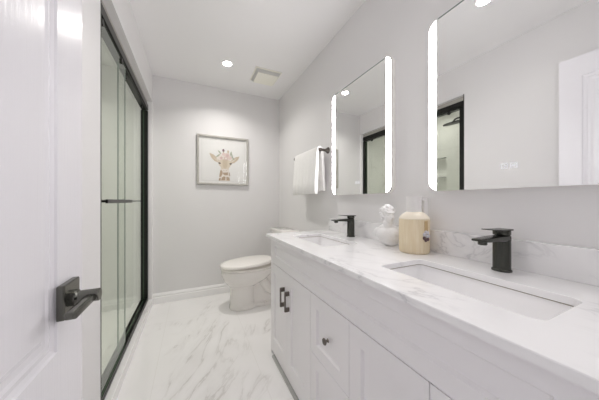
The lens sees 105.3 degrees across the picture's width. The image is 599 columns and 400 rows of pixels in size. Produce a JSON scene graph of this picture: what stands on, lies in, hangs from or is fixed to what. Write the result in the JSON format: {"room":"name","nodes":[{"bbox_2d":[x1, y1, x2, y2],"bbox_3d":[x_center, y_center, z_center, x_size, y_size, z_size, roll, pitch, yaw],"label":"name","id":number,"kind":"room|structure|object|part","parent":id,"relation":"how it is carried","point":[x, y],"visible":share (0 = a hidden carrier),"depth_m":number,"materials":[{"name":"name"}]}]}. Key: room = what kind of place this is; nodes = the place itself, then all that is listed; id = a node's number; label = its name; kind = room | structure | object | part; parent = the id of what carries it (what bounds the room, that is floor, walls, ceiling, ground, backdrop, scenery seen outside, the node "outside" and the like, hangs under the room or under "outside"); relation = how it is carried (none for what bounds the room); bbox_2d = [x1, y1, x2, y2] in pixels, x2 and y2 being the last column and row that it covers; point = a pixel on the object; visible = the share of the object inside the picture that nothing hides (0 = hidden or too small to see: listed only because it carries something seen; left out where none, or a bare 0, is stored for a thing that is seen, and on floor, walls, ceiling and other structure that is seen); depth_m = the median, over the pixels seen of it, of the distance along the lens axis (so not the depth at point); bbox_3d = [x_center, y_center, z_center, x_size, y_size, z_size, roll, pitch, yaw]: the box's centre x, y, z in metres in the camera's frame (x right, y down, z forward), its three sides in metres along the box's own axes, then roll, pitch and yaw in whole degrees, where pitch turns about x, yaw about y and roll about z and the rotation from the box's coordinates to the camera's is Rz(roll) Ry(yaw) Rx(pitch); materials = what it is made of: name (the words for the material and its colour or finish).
{"room":"bathroom","nodes":[
{"label":"bathroom","id":0,"kind":"room"},
{"bbox_2d":[101,307,129,357],"bbox_3d":[-1.688,1.119,1.517,0.680,0.062,1.514,0,0,-25],"label":"floor","id":1,"kind":"structure","parent":0,"point":[108,318],"depth_m":1.99,"materials":[{"name":"white tile"}]},
{"bbox_2d":[82,0,152,399],"bbox_3d":[-0.997,-0.120,1.039,0.163,2.440,2.991,0,0,-25],"label":"wall","id":2,"kind":"structure","parent":0,"point":[120,12],"depth_m":0.98,"materials":[{"name":"white paint"}]},
{"bbox_2d":[101,300,151,399],"bbox_3d":[-1.304,1.067,1.689,0.163,0.065,1.497,0,0,-25],"label":"trim","id":3,"kind":"structure","parent":2,"relation":"attached to","point":[116,384],"depth_m":1.59,"materials":[{"name":"stone"}]},
{"bbox_2d":[101,0,147,399],"bbox_3d":[-1.280,-0.003,1.700,0.110,2.077,1.496,0,0,-27],"label":"shower door frame","id":4,"kind":"structure","parent":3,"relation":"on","point":[109,34],"depth_m":1.60,"materials":[{"name":"black metal"}]},
{"bbox_3d":[-1.101,0.036,1.340,0.008,1.952,0.572,0,0,-25],"label":"glass panel","id":5,"kind":"part","parent":4,"relation":"part of","materials":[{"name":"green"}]},
{"bbox_3d":[-1.287,-0.965,1.696,0.059,0.070,1.495,0,0,-25],"label":"header rail","id":6,"kind":"part","parent":4,"relation":"part of","materials":[{"name":"black metal"}]},
{"bbox_3d":[-1.403,0.036,1.930,0.008,1.952,0.899,0,0,-25],"label":"glass panel","id":7,"kind":"part","parent":4,"relation":"part of","materials":[{"name":"green"}]},
{"bbox_3d":[-1.599,0.036,2.357,0.059,1.933,0.035,0,0,-25],"label":"post","id":8,"kind":"part","parent":4,"relation":"part of","materials":[{"name":"black metal"}]},
{"bbox_2d":[101,64,278,311],"bbox_3d":[-1.365,-0.120,2.579,2.370,2.440,0.132,0,0,-25],"label":"wall","id":9,"kind":"structure","parent":0,"point":[197,228],"depth_m":2.56,"materials":[{"name":"white paint"}]},
{"bbox_2d":[133,99,152,301],"bbox_3d":[-1.629,0.029,2.379,0.163,2.142,0.028,0,0,-25],"label":"trim","id":10,"kind":"structure","parent":9,"relation":"attached to","point":[136,108],"depth_m":2.35,"materials":[{"name":"white paint"}]},
{"bbox_2d":[152,283,229,304],"bbox_3d":[-0.912,1.044,2.723,1.426,0.112,0.018,0,0,-25],"label":"baseboard","id":11,"kind":"structure","parent":9,"relation":"attached to","point":[171,296],"depth_m":2.56,"materials":[{"name":"white paint"}]},
{"bbox_2d":[197,133,248,185],"bbox_3d":[-0.902,-0.477,2.721,0.584,0.575,0.029,0,0,-25],"label":"framed picture","id":12,"kind":"object","parent":9,"relation":"attached to","point":[221,160],"visible":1,"depth_m":2.71,"materials":[{"name":"white paper"}]},
{"bbox_2d":[202,138,243,181],"bbox_3d":[-0.902,-0.477,2.722,0.485,0.480,0.003,0,0,-25],"label":"print","id":13,"kind":"object","parent":12,"relation":"attached to","point":[222,158],"depth_m":2.72,"materials":[{"name":"white paper"}]},
{"bbox_2d":[117,292,293,399],"bbox_3d":[0.090,1.150,0.739,1.547,0.100,4.461,0,0,-25],"label":"floor","id":14,"kind":"structure","parent":0,"point":[200,348],"depth_m":1.61,"materials":[{"name":"tile"}]},
{"bbox_2d":[220,227,298,310],"bbox_3d":[-0.442,0.706,2.467,0.787,0.788,0.434,0,0,-25],"label":"toilet","id":15,"kind":"object","parent":14,"relation":"on","point":[248,278],"visible":0.75,"depth_m":2.31,"materials":[{"name":"white ceramic"}]},
{"bbox_3d":[-0.553,0.647,2.415,0.541,0.064,0.372,0,0,-25],"label":"lid","id":16,"kind":"part","parent":15,"relation":"part of","materials":[{"name":"white plastic"}]},
{"bbox_3d":[-0.551,0.692,2.416,0.540,0.020,0.366,0,0,-25],"label":"seat","id":17,"kind":"part","parent":15,"relation":"part of","materials":[{"name":"white plastic"}]},
{"bbox_3d":[-0.443,0.901,2.467,0.768,0.398,0.356,0,0,-25],"label":"bowl","id":18,"kind":"part","parent":15,"relation":"part of","materials":[{"name":"white ceramic"}]},
{"bbox_3d":[-0.175,0.338,2.593,0.196,0.040,0.434,0,0,-25],"label":"tank lid","id":19,"kind":"part","parent":15,"relation":"part of","materials":[{"name":"white ceramic"}]},
{"bbox_2d":[271,239,598,399],"bbox_3d":[0.340,0.680,1.083,0.551,0.840,1.530,0,0,-25],"label":"vanity cabinet","id":20,"kind":"object","parent":14,"relation":"on","point":[335,335],"visible":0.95,"depth_m":0.74,"materials":[{"name":"white paint"}]},
{"bbox_3d":[-0.134,0.759,1.536,0.020,0.630,0.302,0,0,-25],"label":"door","id":21,"kind":"part","parent":20,"relation":"part of","materials":[{"name":"white paint"}]},
{"bbox_3d":[-0.108,0.599,1.421,0.030,0.117,0.012,0,0,-25],"label":"handle","id":22,"kind":"part","parent":20,"relation":"part of","materials":[{"name":"brown metal"}]},
{"bbox_3d":[-0.076,0.599,1.353,0.030,0.117,0.012,0,0,-25],"label":"handle","id":23,"kind":"part","parent":20,"relation":"part of","materials":[{"name":"brown metal"}]},
{"bbox_3d":[-0.004,0.759,1.259,0.020,0.630,0.304,0,0,-25],"label":"door","id":24,"kind":"part","parent":20,"relation":"part of","materials":[{"name":"white paint"}]},
{"bbox_3d":[0.110,0.595,0.967,0.023,0.029,0.029,0,0,-25],"label":"knob","id":25,"kind":"part","parent":20,"relation":"part of","materials":[{"name":"brown metal"}]},
{"bbox_3d":[0.127,0.901,0.983,0.020,0.346,0.301,0,0,-25],"label":"drawer","id":26,"kind":"part","parent":20,"relation":"part of","materials":[{"name":"white paint"}]},
{"bbox_3d":[0.127,0.585,0.983,0.020,0.282,0.301,0,0,-25],"label":"drawer","id":27,"kind":"part","parent":20,"relation":"part of","materials":[{"name":"white paint"}]},
{"bbox_3d":[0.259,0.759,0.703,0.020,0.630,0.312,0,0,-25],"label":"door","id":28,"kind":"part","parent":20,"relation":"part of","materials":[{"name":"white paint"}]},
{"bbox_2d":[266,217,598,394],"bbox_3d":[0.346,0.199,1.075,0.556,0.123,1.588,0,0,-25],"label":"countertop","id":29,"kind":"structure","parent":20,"relation":"on","point":[566,344],"depth_m":0.66,"materials":[{"name":"white stone"}]},
{"bbox_2d":[301,236,348,246],"bbox_3d":[0.142,0.336,1.442,0.263,0.152,0.477,0,0,-25],"label":"sink basin","id":30,"kind":"object","parent":29,"relation":"in","point":[319,240],"visible":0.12,"depth_m":1.63,"materials":[{"name":"white ceramic"}]},
{"bbox_2d":[331,215,355,236],"bbox_3d":[0.293,0.166,1.512,0.172,0.148,0.056,0,0,-25],"label":"faucet","id":31,"kind":"object","parent":29,"relation":"on","point":[350,221],"visible":1,"depth_m":1.51,"materials":[{"name":"black metal"}]},
{"bbox_3d":[0.286,0.129,1.509,0.156,0.026,0.044,0,0,-25],"label":"spout","id":32,"kind":"part","parent":31,"relation":"part of","materials":[{"name":"black metal"}]},
{"bbox_3d":[0.317,0.104,1.524,0.117,0.023,0.049,0,0,-25],"label":"lever","id":33,"kind":"part","parent":31,"relation":"part of","materials":[{"name":"black metal"}]},
{"bbox_2d":[374,204,398,245],"bbox_3d":[0.478,0.129,1.236,0.146,0.222,0.096,0,0,20],"label":"statue","id":34,"kind":"object","parent":29,"relation":"on","point":[387,233],"visible":0.98,"depth_m":1.21,"materials":[{"name":"white ceramic"}]},
{"bbox_2d":[399,196,429,254],"bbox_3d":[0.541,0.110,1.079,0.132,0.261,0.133,0,0,21],"label":"bottle","id":35,"kind":"object","parent":29,"relation":"on","point":[414,224],"visible":1,"depth_m":1.03,"materials":[{"name":"beige"}]},
{"bbox_3d":[0.586,0.028,1.079,0.030,0.081,0.024,0,0,0],"label":"handle","id":36,"kind":"part","parent":35,"relation":"part of","materials":[{"name":"white ceramic"}]},
{"bbox_2d":[391,264,573,319],"bbox_3d":[0.492,0.336,0.700,0.263,0.152,0.477,0,0,-25],"label":"sink basin","id":37,"kind":"object","parent":29,"relation":"in","point":[529,305],"visible":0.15,"depth_m":0.72,"materials":[{"name":"white ceramic"}]},
{"bbox_2d":[471,228,513,272],"bbox_3d":[0.646,0.166,0.764,0.172,0.148,0.056,0,0,-25],"label":"faucet","id":38,"kind":"object","parent":29,"relation":"on","point":[501,240],"visible":1,"depth_m":0.77,"materials":[{"name":"black metal"}]},
{"bbox_3d":[0.639,0.129,0.761,0.156,0.026,0.044,0,0,-25],"label":"spout","id":39,"kind":"part","parent":38,"relation":"part of","materials":[{"name":"black metal"}]},
{"bbox_3d":[0.670,0.104,0.775,0.117,0.023,0.049,0,0,-25],"label":"lever","id":40,"kind":"part","parent":38,"relation":"part of","materials":[{"name":"black metal"}]},
{"bbox_3d":[0.390,0.759,0.426,0.020,0.630,0.294,0,0,-25],"label":"door","id":41,"kind":"part","parent":20,"relation":"part of","materials":[{"name":"white paint"}]},
{"bbox_2d":[101,0,364,99],"bbox_3d":[-0.655,-1.390,1.212,2.490,0.100,3.211,0,0,-25],"label":"ceiling","id":42,"kind":"structure","parent":0,"point":[183,40],"depth_m":1.86,"materials":[{"name":"white paint"}]},
{"bbox_2d":[222,60,232,66],"bbox_3d":[-0.703,-1.338,2.227,0.108,0.004,0.108,0,0,-25],"label":"recessed light","id":43,"kind":"object","parent":42,"relation":"in","point":[226,63],"visible":1,"depth_m":2.22,"materials":[{"name":"white paint"}]},
{"bbox_2d":[250,66,281,85],"bbox_3d":[-0.365,-1.319,2.450,0.274,0.041,0.274,0,0,-25],"label":"exhaust fan","id":44,"kind":"object","parent":42,"relation":"attached to","point":[260,75],"visible":1,"depth_m":2.39,"materials":[{"name":"white plastic"}]},
{"bbox_3d":[-0.365,-1.301,2.450,0.214,0.005,0.214,0,0,-25],"label":"panel","id":45,"kind":"part","parent":44,"relation":"part of","materials":[{"name":"white plastic"}]},
{"bbox_2d":[279,0,598,248],"bbox_3d":[0.417,-0.120,1.718,0.120,2.440,3.211,0,0,-25],"label":"wall","id":46,"kind":"structure","parent":0,"point":[398,30],"depth_m":1.26,"materials":[{"name":"white paint"}]},
{"bbox_2d":[294,147,329,160],"bbox_3d":[0.093,-0.430,2.153,0.093,0.054,0.559,0,0,-25],"label":"towel bar","id":47,"kind":"object","parent":46,"relation":"attached to","point":[327,150],"visible":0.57,"depth_m":1.92,"materials":[{"name":"black metal"}]},
{"bbox_2d":[293,146,325,194],"bbox_3d":[0.074,-0.257,2.114,0.117,0.406,0.450,0,0,-25],"label":"towel","id":48,"kind":"object","parent":47,"relation":"hanging from","point":[309,167],"visible":0.97,"depth_m":1.99,"materials":[{"name":"white fabric"}]},
{"bbox_3d":[0.201,-0.430,1.925,0.093,0.054,0.054,0,0,-25],"label":"post","id":49,"kind":"part","parent":47,"relation":"part of","materials":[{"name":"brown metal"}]},
{"bbox_2d":[332,57,395,194],"bbox_3d":[0.405,-0.439,1.560,0.036,0.785,0.594,0,0,-25],"label":"mirror","id":50,"kind":"object","parent":46,"relation":"attached to","point":[363,111],"visible":1,"depth_m":1.47,"materials":[{"name":"white glass"}]},
{"bbox_2d":[329,217,598,286],"bbox_3d":[0.589,0.189,1.189,0.020,0.103,1.588,0,0,-25],"label":"backsplash","id":51,"kind":"structure","parent":46,"relation":"attached to","point":[572,263],"depth_m":0.77,"materials":[{"name":"white stone"}]},
{"bbox_2d":[429,0,598,190],"bbox_3d":[0.754,-0.439,0.820,0.036,0.785,0.594,0,0,-25],"label":"mirror","id":52,"kind":"object","parent":46,"relation":"attached to","point":[514,84],"visible":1,"depth_m":0.80,"materials":[{"name":"clear glass"}]},
{"bbox_3d":[0.307,-0.120,-0.054,1.590,2.440,0.100,0,0,-25],"label":"wall","id":53,"kind":"structure","parent":0,"visible":0},
{"bbox_2d":[0,0,101,399],"bbox_3d":[-0.321,0.079,0.136,0.140,2.018,0.775,0,0,-25],"label":"door","id":54,"kind":"structure","parent":53,"relation":"in","point":[43,300],"depth_m":0.36,"materials":[{"name":"white paint"}]},
{"bbox_3d":[-0.433,0.181,0.428,0.012,0.062,0.062,0,0,-25],"label":"handle","id":55,"kind":"part","parent":54,"relation":"part of","materials":[{"name":"grey metal"}]},
{"bbox_3d":[-0.393,0.182,0.405,0.040,0.030,0.106,0,0,-25],"label":"lever","id":56,"kind":"part","parent":54,"relation":"part of","materials":[{"name":"grey metal"}]}
]}

